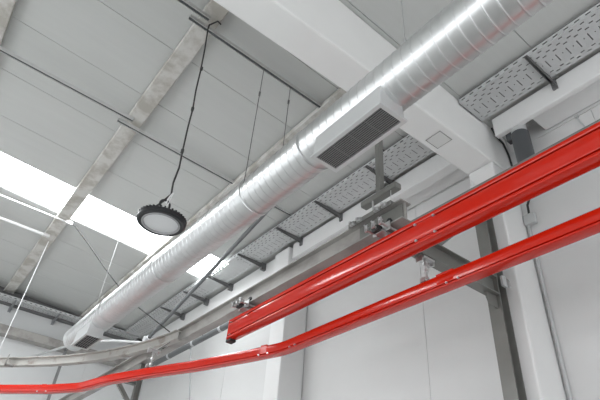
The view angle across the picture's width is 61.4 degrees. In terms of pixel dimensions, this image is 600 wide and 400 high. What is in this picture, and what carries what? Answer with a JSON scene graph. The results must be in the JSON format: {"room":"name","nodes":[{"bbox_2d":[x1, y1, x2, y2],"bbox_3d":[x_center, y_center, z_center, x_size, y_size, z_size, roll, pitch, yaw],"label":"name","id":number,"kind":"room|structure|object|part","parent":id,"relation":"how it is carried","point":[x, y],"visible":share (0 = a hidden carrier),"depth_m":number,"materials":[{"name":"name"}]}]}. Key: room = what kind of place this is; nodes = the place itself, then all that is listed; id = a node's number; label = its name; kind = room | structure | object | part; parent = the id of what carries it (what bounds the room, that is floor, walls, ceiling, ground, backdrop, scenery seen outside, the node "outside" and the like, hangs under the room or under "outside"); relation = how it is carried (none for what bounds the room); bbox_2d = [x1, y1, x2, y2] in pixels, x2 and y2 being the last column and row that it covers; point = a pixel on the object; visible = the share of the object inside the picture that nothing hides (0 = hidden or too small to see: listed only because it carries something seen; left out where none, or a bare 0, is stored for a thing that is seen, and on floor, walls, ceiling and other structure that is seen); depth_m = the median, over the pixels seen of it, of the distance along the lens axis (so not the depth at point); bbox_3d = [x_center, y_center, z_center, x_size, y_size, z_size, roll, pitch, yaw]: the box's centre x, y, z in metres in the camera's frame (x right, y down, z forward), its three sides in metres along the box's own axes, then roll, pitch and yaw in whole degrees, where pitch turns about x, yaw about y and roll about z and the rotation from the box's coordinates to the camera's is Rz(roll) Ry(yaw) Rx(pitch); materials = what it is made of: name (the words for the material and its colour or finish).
{"room":"factory hall","nodes":[
{"label":"factory hall","id":0,"kind":"room"},
{"bbox_2d":[0,304,143,399],"bbox_3d":[-9.888,3.576,9.570,14.200,7.500,0.250,28,-42,-27],"label":"wall","id":1,"kind":"structure","parent":0,"point":[23,320],"depth_m":12.53,"materials":[{"name":"paint"}]},
{"bbox_2d":[7,300,16,312],"bbox_3d":[-7.012,2.587,12.318,0.070,0.160,0.515,28,-42,-27],"label":"bracket","id":2,"kind":"object","parent":1,"relation":"attached to","point":[15,301],"visible":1,"depth_m":12.37,"materials":[{"name":"grey metal"}]},
{"bbox_2d":[50,313,59,324],"bbox_3d":[-6.186,3.019,12.802,0.070,0.160,0.515,28,-42,-27],"label":"bracket","id":3,"kind":"object","parent":1,"relation":"attached to","point":[58,315],"visible":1,"depth_m":12.87,"materials":[{"name":"grey metal"}]},
{"bbox_2d":[0,323,126,366],"bbox_3d":[-9.850,1.671,10.447,13.500,0.200,0.295,28,-42,-27],"label":"beam","id":4,"kind":"structure","parent":1,"relation":"attached to","point":[14,333],"depth_m":12.36,"materials":[{"name":"white metal"}]},
{"bbox_2d":[0,286,141,343],"bbox_3d":[-9.617,0.907,11.265,13.990,1.030,0.178,28,-42,-27],"label":"trim","id":5,"kind":"structure","parent":1,"relation":"attached to","point":[18,295],"depth_m":12.81,"materials":[{"name":"grey metal"}]},
{"bbox_2d":[31,336,145,356],"bbox_3d":[-5.019,3.248,11.201,3.915,0.246,0.633,-17,-42,26],"label":"drain pipe","id":6,"kind":"object","parent":1,"relation":"attached to","point":[144,337],"visible":0.52,"depth_m":10.51,"materials":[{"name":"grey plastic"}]},
{"bbox_2d":[0,0,599,339],"bbox_3d":[-3.446,-3.451,4.847,14.200,0.993,20.426,28,-42,-27],"label":"ceiling","id":7,"kind":"structure","parent":0,"point":[112,51],"depth_m":7.18,"materials":[{"name":"white metal"}]},
{"bbox_2d":[0,0,16,45],"bbox_3d":[-5.444,-1.024,8.088,0.230,0.088,10.770,28,-42,-27],"label":"concrete purlin","id":8,"kind":"object","parent":7,"relation":"attached to","point":[7,7],"visible":1,"depth_m":6.14,"materials":[{"name":"grey concrete"}]},
{"bbox_2d":[0,152,226,276],"bbox_3d":[-6.870,-1.552,7.864,13.155,0.875,1.015,28,-42,-27],"label":"skylight","id":9,"kind":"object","parent":7,"relation":"attached to","point":[15,175],"depth_m":9.38,"materials":[{"name":"white glass"}]},
{"bbox_2d":[4,0,228,293],"bbox_3d":[-3.884,-0.099,8.929,0.230,0.088,10.770,28,-42,-27],"label":"ceiling beam","id":10,"kind":"structure","parent":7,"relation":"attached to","point":[194,39],"depth_m":7.43,"materials":[{"name":"grey concrete"}]},
{"bbox_2d":[0,241,48,347],"bbox_3d":[-5.297,1.842,9.685,0.042,2.287,0.408,28,-42,-27],"label":"wire","id":11,"kind":"object","parent":10,"relation":"hanging from","point":[48,241],"visible":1,"depth_m":9.69,"materials":[{"name":"white metal"}]},
{"bbox_2d":[0,330,181,367],"bbox_3d":[-5.340,2.750,8.860,7.830,0.188,0.799,-9,-39,18],"label":"track","id":12,"kind":"object","parent":11,"relation":"hanging from","point":[138,348],"visible":0.98,"depth_m":8.48,"materials":[{"name":"metal"}]},
{"bbox_2d":[145,342,169,367],"bbox_3d":[-2.027,2.195,7.227,0.313,0.449,0.105,28,-42,-27],"label":"hanger","id":13,"kind":"object","parent":12,"relation":"hanging from","point":[158,351],"visible":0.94,"depth_m":7.16,"materials":[{"name":"silver metal"}]},
{"bbox_2d":[0,207,599,393],"bbox_3d":[-1.481,1.609,5.882,14.059,0.138,1.800,-21,-44,31],"label":"rail","id":14,"kind":"object","parent":13,"relation":"hanging from","point":[583,226],"visible":1,"depth_m":4.83,"materials":[{"name":"red metal"}]},
{"bbox_3d":[-0.405,1.802,6.040,0.100,0.108,0.110,-21,-44,31],"label":"joint plate","id":15,"kind":"part","parent":14,"relation":"part of","materials":[{"name":"red paint"}]},
{"bbox_3d":[1.274,0.681,4.338,0.110,0.108,0.180,28,-42,-27],"label":"joint plate","id":16,"kind":"part","parent":14,"relation":"part of","materials":[{"name":"red paint"}]},
{"bbox_2d":[0,216,49,237],"bbox_3d":[-8.672,-1.263,7.800,9.502,0.065,0.062,28,-42,-28],"label":"conduit","id":17,"kind":"object","parent":10,"relation":"attached to","point":[44,234],"visible":1,"depth_m":9.80,"materials":[{"name":"white"}]},
{"bbox_2d":[0,194,72,225],"bbox_3d":[-8.082,-1.585,7.298,9.703,0.065,0.062,29,-43,-28],"label":"conduit","id":18,"kind":"object","parent":10,"relation":"attached to","point":[68,222],"visible":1,"depth_m":9.32,"materials":[{"name":"white"}]},
{"bbox_2d":[0,46,133,121],"bbox_3d":[-6.049,-3.145,4.979,9.483,0.050,0.050,29,-43,-28],"label":"strut","id":19,"kind":"object","parent":10,"relation":"attached to","point":[6,52],"visible":1,"depth_m":6.75,"materials":[{"name":"silver metal"}]},
{"bbox_2d":[72,224,169,331],"bbox_3d":[-3.189,1.649,9.914,3.176,1.471,0.023,28,-42,-27],"label":"loose cable","id":20,"kind":"object","parent":10,"relation":"hanging from","point":[72,224],"visible":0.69,"depth_m":9.64,"materials":[{"name":"grey plastic"}]},
{"bbox_2d":[136,21,220,235],"bbox_3d":[-1.022,-0.957,4.925,0.400,2.883,0.400,28,-42,-27],"label":"lamp","id":21,"kind":"object","parent":10,"relation":"hanging from","point":[157,219],"visible":1,"depth_m":4.08,"materials":[{"name":"grey metal"}]},
{"bbox_2d":[177,0,210,21],"bbox_3d":[-4.716,-4.083,3.562,9.502,0.050,0.050,29,-43,-28],"label":"strut","id":22,"kind":"object","parent":10,"relation":"attached to","point":[186,3],"visible":1,"depth_m":5.72,"materials":[{"name":"silver metal"}]},
{"bbox_2d":[117,118,291,215],"bbox_3d":[-1.259,-0.380,8.029,3.505,0.050,0.050,30,-43,-30],"label":"strut","id":23,"kind":"object","parent":7,"relation":"attached to","point":[121,121],"visible":0.65,"depth_m":7.63,"materials":[{"name":"silver metal"}]},
{"bbox_2d":[143,213,266,340],"bbox_3d":[-1.684,1.366,9.259,0.110,1.410,4.864,28,-42,-27],"label":"pipe","id":24,"kind":"object","parent":7,"relation":"attached to","point":[257,221],"visible":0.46,"depth_m":9.26,"materials":[{"name":"grey metal"}]},
{"bbox_2d":[79,88,345,318],"bbox_3d":[-2.409,0.775,9.723,0.230,0.088,10.770,28,-42,-27],"label":"concrete purlin","id":25,"kind":"object","parent":7,"relation":"attached to","point":[337,94],"visible":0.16,"depth_m":8.06,"materials":[{"name":"grey concrete"}]},
{"bbox_2d":[126,134,433,336],"bbox_3d":[-1.278,1.320,10.159,0.484,0.067,10.410,28,-42,-27],"label":"cable tray","id":26,"kind":"object","parent":7,"relation":"attached to","point":[406,152],"visible":0.9,"depth_m":8.66,"materials":[{"name":"grey metal"}]},
{"bbox_2d":[127,284,205,332],"bbox_3d":[-3.303,2.737,12.353,0.484,0.003,3.700,28,-42,-27],"label":"tray","id":27,"kind":"object","parent":26,"relation":"on","point":[191,285],"depth_m":12.15,"materials":[{"name":"grey metal"}]},
{"bbox_2d":[231,134,425,264],"bbox_3d":[0.363,0.129,8.421,0.484,0.003,5.050,28,-42,-27],"label":"tray","id":28,"kind":"object","parent":26,"relation":"on","point":[408,135],"depth_m":8.16,"materials":[{"name":"grey metal"}]},
{"bbox_2d":[188,14,384,150],"bbox_3d":[0.091,-1.340,6.581,3.501,0.050,0.050,29,-43,-29],"label":"strut","id":29,"kind":"object","parent":7,"relation":"attached to","point":[193,19],"visible":0.65,"depth_m":6.16,"materials":[{"name":"silver metal"}]},
{"bbox_2d":[243,70,263,182],"bbox_3d":[-0.512,-0.887,5.720,0.026,1.785,0.024,-16,-41,26],"label":"wire","id":30,"kind":"object","parent":29,"relation":"hanging from","point":[259,94],"visible":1,"depth_m":5.69,"materials":[{"name":"grey metal"}]},
{"bbox_2d":[63,0,553,350],"bbox_3d":[-0.379,-0.052,5.190,0.434,0.578,12.250,28,-42,-27],"label":"spiral duct","id":31,"kind":"object","parent":30,"relation":"hanging from","point":[374,107],"visible":1,"depth_m":4.17,"materials":[{"name":"silver metal"}]},
{"bbox_2d":[74,335,97,348],"bbox_3d":[-3.499,2.330,8.284,0.220,0.010,0.690,28,-42,-27],"label":"grille","id":32,"kind":"object","parent":31,"relation":"attached to","point":[85,341],"depth_m":8.28,"materials":[{"name":"grey metal"}]},
{"bbox_3d":[-3.499,2.329,8.285,0.292,0.020,0.766,28,-42,-27],"label":"vent frame","id":33,"kind":"part","parent":31,"relation":"part of","materials":[{"name":"silver metal"}]},
{"bbox_2d":[317,108,399,167],"bbox_3d":[0.452,-0.481,4.046,0.220,0.010,0.750,28,-42,-27],"label":"grille","id":34,"kind":"object","parent":31,"relation":"attached to","point":[377,124],"depth_m":4.03,"materials":[{"name":"grey metal"}]},
{"bbox_3d":[0.452,-0.482,4.047,0.292,0.020,0.826,28,-42,-27],"label":"vent frame","id":35,"kind":"part","parent":31,"relation":"part of","materials":[{"name":"silver metal"}]},
{"bbox_2d":[283,88,290,145],"bbox_3d":[-0.200,-0.701,5.933,0.026,1.786,0.067,28,-42,-27],"label":"wire","id":36,"kind":"object","parent":29,"relation":"hanging from","point":[288,102],"visible":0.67,"depth_m":6.16,"materials":[{"name":"grey metal"}]},
{"bbox_2d":[401,0,406,42],"bbox_3d":[0.878,-1.905,4.438,0.024,1.740,0.024,13,-37,-10],"label":"wire","id":37,"kind":"object","parent":7,"relation":"hanging from","point":[404,38],"visible":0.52,"depth_m":4.05,"materials":[{"name":"grey metal"}]},
{"bbox_2d":[459,2,599,120],"bbox_3d":[4.146,-2.539,4.342,0.484,0.067,6.410,28,-42,-27],"label":"cable tray","id":38,"kind":"object","parent":7,"relation":"attached to","point":[575,39],"visible":1,"depth_m":5.80,"materials":[{"name":"grey metal"}]},
{"bbox_2d":[139,100,599,399],"bbox_3d":[1.758,2.442,5.946,0.250,6.625,19.800,28,-42,-27],"label":"wall","id":39,"kind":"structure","parent":0,"point":[441,347],"depth_m":6.45,"materials":[{"name":"white paint"}]},
{"bbox_2d":[152,259,274,337],"bbox_3d":[-2.297,2.746,11.886,0.390,0.350,6.700,28,-42,-27],"label":"beam","id":40,"kind":"structure","parent":39,"relation":"attached to","point":[258,275],"depth_m":11.00,"materials":[{"name":"paint"}]},
{"bbox_2d":[160,307,185,319],"bbox_3d":[-3.050,2.705,12.078,0.648,0.150,0.060,28,-42,-27],"label":"bracket","id":41,"kind":"object","parent":40,"relation":"attached to","point":[181,315],"visible":0.95,"depth_m":12.14,"materials":[{"name":"grey metal"}]},
{"bbox_3d":[-3.088,2.672,12.065,0.550,0.072,0.040,28,-42,-27],"label":"arm","id":42,"kind":"part","parent":41,"relation":"part of","materials":[{"name":"grey metal"}]},
{"bbox_3d":[-2.834,2.818,12.205,0.098,0.150,0.060,28,-42,-27],"label":"plate","id":43,"kind":"part","parent":41,"relation":"part of","materials":[{"name":"grey metal"}]},
{"bbox_2d":[148,321,228,365],"bbox_3d":[-2.580,3.088,11.350,0.267,0.776,6.200,28,-42,-27],"label":"pipe","id":44,"kind":"object","parent":40,"relation":"attached to","point":[221,328],"visible":0.51,"depth_m":10.64,"materials":[{"name":"grey metal"}]},
{"bbox_2d":[189,347,191,399],"bbox_3d":[-2.272,5.088,8.890,0.024,5.316,0.753,28,-42,-27],"label":"cable","id":45,"kind":"object","parent":44,"relation":"hanging from","point":[190,347],"visible":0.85,"depth_m":10.10,"materials":[{"name":"grey plastic"}]},
{"bbox_2d":[183,291,209,305],"bbox_3d":[-2.333,2.194,11.308,0.648,0.150,0.060,28,-42,-27],"label":"bracket","id":46,"kind":"object","parent":40,"relation":"attached to","point":[205,300],"visible":1,"depth_m":11.37,"materials":[{"name":"grey metal"}]},
{"bbox_3d":[-2.370,2.161,11.295,0.550,0.072,0.040,28,-42,-27],"label":"arm","id":47,"kind":"part","parent":46,"relation":"part of","materials":[{"name":"grey metal"}]},
{"bbox_3d":[-2.116,2.307,11.435,0.098,0.150,0.060,28,-42,-27],"label":"plate","id":48,"kind":"part","parent":46,"relation":"part of","materials":[{"name":"grey metal"}]},
{"bbox_2d":[208,276,233,290],"bbox_3d":[-1.694,1.740,10.624,0.648,0.150,0.060,28,-42,-27],"label":"bracket","id":49,"kind":"object","parent":40,"relation":"attached to","point":[229,285],"visible":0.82,"depth_m":10.68,"materials":[{"name":"grey metal"}]},
{"bbox_3d":[-1.732,1.707,10.611,0.550,0.072,0.040,28,-42,-27],"label":"arm","id":50,"kind":"part","parent":49,"relation":"part of","materials":[{"name":"grey metal"}]},
{"bbox_3d":[-1.478,1.853,10.750,0.098,0.150,0.060,28,-42,-27],"label":"plate","id":51,"kind":"part","parent":49,"relation":"part of","materials":[{"name":"grey metal"}]},
{"bbox_2d":[237,253,265,270],"bbox_3d":[-0.940,1.203,9.814,0.648,0.150,0.060,28,-42,-27],"label":"bracket","id":52,"kind":"object","parent":40,"relation":"attached to","point":[262,265],"visible":1,"depth_m":9.87,"materials":[{"name":"grey metal"}]},
{"bbox_3d":[-0.977,1.170,9.801,0.550,0.072,0.040,28,-42,-27],"label":"arm","id":53,"kind":"part","parent":52,"relation":"part of","materials":[{"name":"grey metal"}]},
{"bbox_3d":[-0.724,1.316,9.941,0.098,0.150,0.060,28,-42,-27],"label":"plate","id":54,"kind":"part","parent":52,"relation":"part of","materials":[{"name":"grey metal"}]},
{"bbox_2d":[292,154,468,259],"bbox_3d":[1.192,0.214,8.111,0.460,0.310,3.740,28,-42,-27],"label":"beam","id":55,"kind":"structure","parent":39,"relation":"attached to","point":[436,174],"depth_m":7.45,"materials":[{"name":"paint"}]},
{"bbox_2d":[275,227,302,245],"bbox_3d":[-0.194,0.638,8.969,0.578,0.150,0.060,28,-42,-27],"label":"bracket","id":56,"kind":"object","parent":55,"relation":"attached to","point":[300,240],"visible":1,"depth_m":9.01,"materials":[{"name":"grey metal"}]},
{"bbox_2d":[314,200,342,221],"bbox_3d":[0.462,0.171,8.265,0.578,0.150,0.060,28,-42,-27],"label":"bracket","id":57,"kind":"object","parent":55,"relation":"attached to","point":[339,215],"visible":1,"depth_m":8.31,"materials":[{"name":"grey metal"}]},
{"bbox_2d":[365,165,394,183],"bbox_3d":[1.186,-0.344,7.489,0.578,0.150,0.060,28,-42,-27],"label":"bracket","id":58,"kind":"object","parent":55,"relation":"attached to","point":[389,181],"visible":0.39,"depth_m":7.53,"materials":[{"name":"grey metal"}]},
{"bbox_2d":[492,52,599,138],"bbox_3d":[5.202,-2.642,3.814,0.460,0.300,8.330,28,-42,-27],"label":"beam","id":59,"kind":"structure","parent":39,"relation":"attached to","point":[578,89],"depth_m":5.97,"materials":[{"name":"paint"}]},
{"bbox_2d":[506,124,534,162],"bbox_3d":[2.662,-0.637,6.100,0.210,0.700,0.275,28,-42,-27],"label":"motor housing","id":60,"kind":"object","parent":59,"relation":"attached to","point":[519,136],"visible":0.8,"depth_m":6.02,"materials":[{"name":"grey"}]},
{"bbox_2d":[524,55,557,90],"bbox_3d":[2.763,-1.466,5.797,0.578,0.150,0.060,28,-42,-27],"label":"bracket","id":61,"kind":"object","parent":59,"relation":"attached to","point":[552,82],"visible":1,"depth_m":5.85,"materials":[{"name":"grey metal"}]},
{"bbox_3d":[2.979,-1.352,5.924,0.028,0.150,0.060,28,-42,-27],"label":"plate","id":62,"kind":"part","parent":61,"relation":"part of","materials":[{"name":"grey metal"}]},
{"bbox_2d":[523,200,572,399],"bbox_3d":[2.553,1.985,4.444,0.126,5.666,0.456,4,-37,1],"label":"conduit","id":63,"kind":"object","parent":39,"relation":"attached to","point":[530,219],"visible":0.73,"depth_m":5.34,"materials":[{"name":"grey plastic"}]},
{"bbox_2d":[574,114,584,126],"bbox_3d":[3.321,-0.843,5.913,0.025,0.461,0.110,28,-42,-27],"label":"cable","id":64,"kind":"object","parent":39,"relation":"attached to","point":[577,115],"visible":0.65,"depth_m":6.01,"materials":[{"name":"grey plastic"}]},
{"bbox_3d":[-4.059,2.367,0.800,14.300,0.200,20.100,28,-42,-27],"label":"floor","id":65,"kind":"structure","parent":0,"visible":0},
{"bbox_2d":[47,348,68,399],"bbox_3d":[-6.134,5.854,10.753,0.470,5.790,0.190,28,-42,-27],"label":"wall post","id":66,"kind":"object","parent":65,"relation":"on","point":[65,349],"visible":0.47,"depth_m":12.14,"materials":[{"name":"grey metal"}]},
{"bbox_2d":[116,363,145,399],"bbox_3d":[-2.913,4.361,7.080,0.465,4.253,0.090,28,-42,-27],"label":"support column","id":67,"kind":"structure","parent":65,"relation":"on","point":[137,384],"depth_m":8.13,"materials":[{"name":"grey metal"}]},
{"bbox_3d":[-2.825,2.911,8.125,0.373,0.050,0.080,28,-42,-27],"label":"arm","id":68,"kind":"part","parent":67,"relation":"part of","materials":[{"name":"grey paint"}]},
{"bbox_3d":[-2.766,4.438,7.166,0.090,4.253,0.090,28,-42,-27],"label":"post","id":69,"kind":"part","parent":67,"relation":"part of","materials":[{"name":"grey metal"}]},
{"bbox_2d":[59,198,410,399],"bbox_3d":[-2.495,2.532,8.342,0.250,0.231,11.250,28,-42,-27],"label":"beam","id":70,"kind":"structure","parent":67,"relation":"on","point":[354,239],"depth_m":5.77,"materials":[{"name":"silver metal"}]},
{"bbox_2d":[231,297,254,311],"bbox_3d":[-0.648,1.320,6.270,0.380,0.188,0.220,28,-42,-27],"label":"trolley","id":71,"kind":"object","parent":70,"relation":"attached to","point":[243,305],"visible":0.71,"depth_m":6.19,"materials":[{"name":"silver metal"}]},
{"bbox_3d":[0.745,0.186,4.963,0.195,0.051,0.580,28,-42,-27],"label":"splice plate","id":72,"kind":"part","parent":70,"relation":"part of","materials":[{"name":"grey paint"}]},
{"bbox_2d":[364,217,395,238],"bbox_3d":[0.800,0.290,4.717,0.380,0.188,0.220,28,-42,-27],"label":"trolley","id":73,"kind":"object","parent":70,"relation":"hanging from","point":[380,231],"visible":0.71,"depth_m":4.64,"materials":[{"name":"silver metal"}]},
{"bbox_3d":[0.756,0.271,4.689,0.010,0.090,0.220,28,-42,-27],"label":"plate","id":74,"kind":"part","parent":73,"relation":"part of","materials":[{"name":"silver metal"}]},
{"bbox_2d":[226,119,599,343],"bbox_3d":[1.254,0.139,4.094,0.133,0.321,6.970,28,-42,-27],"label":"rail","id":75,"kind":"object","parent":73,"relation":"hanging from","point":[576,154],"visible":1,"depth_m":4.10,"materials":[{"name":"red metal"}]},
{"bbox_3d":[0.776,0.228,4.851,0.015,0.175,0.570,28,-42,-27],"label":"web plate","id":76,"kind":"part","parent":70,"relation":"part of","materials":[{"name":"grey paint"}]},
{"bbox_2d":[263,247,306,399],"bbox_3d":[-0.352,3.631,7.635,0.525,6.440,0.450,28,-42,-27],"label":"concrete pillar","id":77,"kind":"structure","parent":65,"relation":"on","point":[284,374],"depth_m":8.22,"materials":[{"name":"white concrete"}]},
{"bbox_2d":[411,218,526,399],"bbox_3d":[1.479,1.923,4.104,1.368,5.220,0.205,28,-42,-27],"label":"steel column","id":78,"kind":"structure","parent":65,"relation":"on","point":[512,383],"depth_m":4.98,"materials":[{"name":"grey metal"}]},
{"bbox_2d":[416,254,434,282],"bbox_3d":[1.153,0.645,4.621,0.172,0.268,0.100,28,-42,-27],"label":"hanger","id":79,"kind":"object","parent":78,"relation":"attached to","point":[426,261],"visible":0.85,"depth_m":4.64,"materials":[{"name":"silver metal"}]},
{"bbox_3d":[1.161,0.559,4.686,0.150,0.020,0.100,28,-42,-27],"label":"clamp plate","id":80,"kind":"part","parent":79,"relation":"part of","materials":[{"name":"silver metal"}]},
{"bbox_3d":[1.534,0.657,4.969,1.209,0.205,0.120,28,-42,-27],"label":"arm","id":81,"kind":"part","parent":78,"relation":"part of","materials":[{"name":"grey paint"}]},
{"bbox_3d":[1.947,2.172,4.383,0.145,5.220,0.145,28,-42,-27],"label":"post","id":82,"kind":"part","parent":78,"relation":"part of","materials":[{"name":"grey paint"}]},
{"bbox_2d":[469,162,566,399],"bbox_3d":[2.238,2.033,4.704,0.465,5.865,0.360,28,-42,-27],"label":"concrete pillar","id":83,"kind":"structure","parent":65,"relation":"on","point":[542,379],"depth_m":5.13,"materials":[{"name":"white concrete"}]},
{"bbox_2d":[214,0,510,174],"bbox_3d":[-2.834,-3.715,3.808,13.990,1.561,0.385,28,-42,-27],"label":"concrete beam","id":84,"kind":"structure","parent":83,"relation":"on","point":[327,36],"depth_m":5.39,"materials":[{"name":"white paint"}]},
{"bbox_2d":[361,140,400,210],"bbox_3d":[0.861,-0.508,5.501,0.100,1.712,0.500,28,-42,-27],"label":"hanger","id":85,"kind":"object","parent":84,"relation":"hanging from","point":[382,193],"visible":0.78,"depth_m":5.22,"materials":[{"name":"grey paint"}]},
{"bbox_3d":[0.871,-0.629,5.590,0.064,1.410,0.060,28,-42,-27],"label":"post","id":86,"kind":"part","parent":85,"relation":"part of","materials":[{"name":"grey metal"}]},
{"bbox_3d":[1.650,-0.713,6.008,0.200,0.008,0.200,28,-42,-27],"label":"plate","id":87,"kind":"part","parent":84,"relation":"part of","materials":[{"name":"white paint"}]},
{"bbox_2d":[491,127,512,165],"bbox_3d":[2.619,-0.527,6.457,0.337,0.905,0.033,28,-42,-27],"label":"loose cable","id":88,"kind":"object","parent":84,"relation":"attached to","point":[492,129],"visible":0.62,"depth_m":6.61,"materials":[{"name":"grey plastic"}]},
{"bbox_2d":[500,275,510,287],"bbox_3d":[2.150,0.866,5.274,0.151,0.120,0.030,28,-42,-27],"label":"clip","id":89,"kind":"object","parent":83,"relation":"attached to","point":[502,278],"visible":1,"depth_m":5.24,"materials":[{"name":"grey plastic"}]},
{"bbox_3d":[-9.313,-5.419,0.990,0.200,3.350,20.000,28,-42,-27],"label":"wall","id":90,"kind":"structure","parent":0,"visible":0},
{"bbox_2d":[0,292,138,340],"bbox_3d":[-9.756,1.036,10.747,13.400,0.065,0.432,28,-42,-27],"label":"cable tray","id":91,"kind":"object","parent":90,"relation":"attached to","point":[48,311],"visible":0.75,"depth_m":12.70,"materials":[{"name":"grey metal"}]}
]}

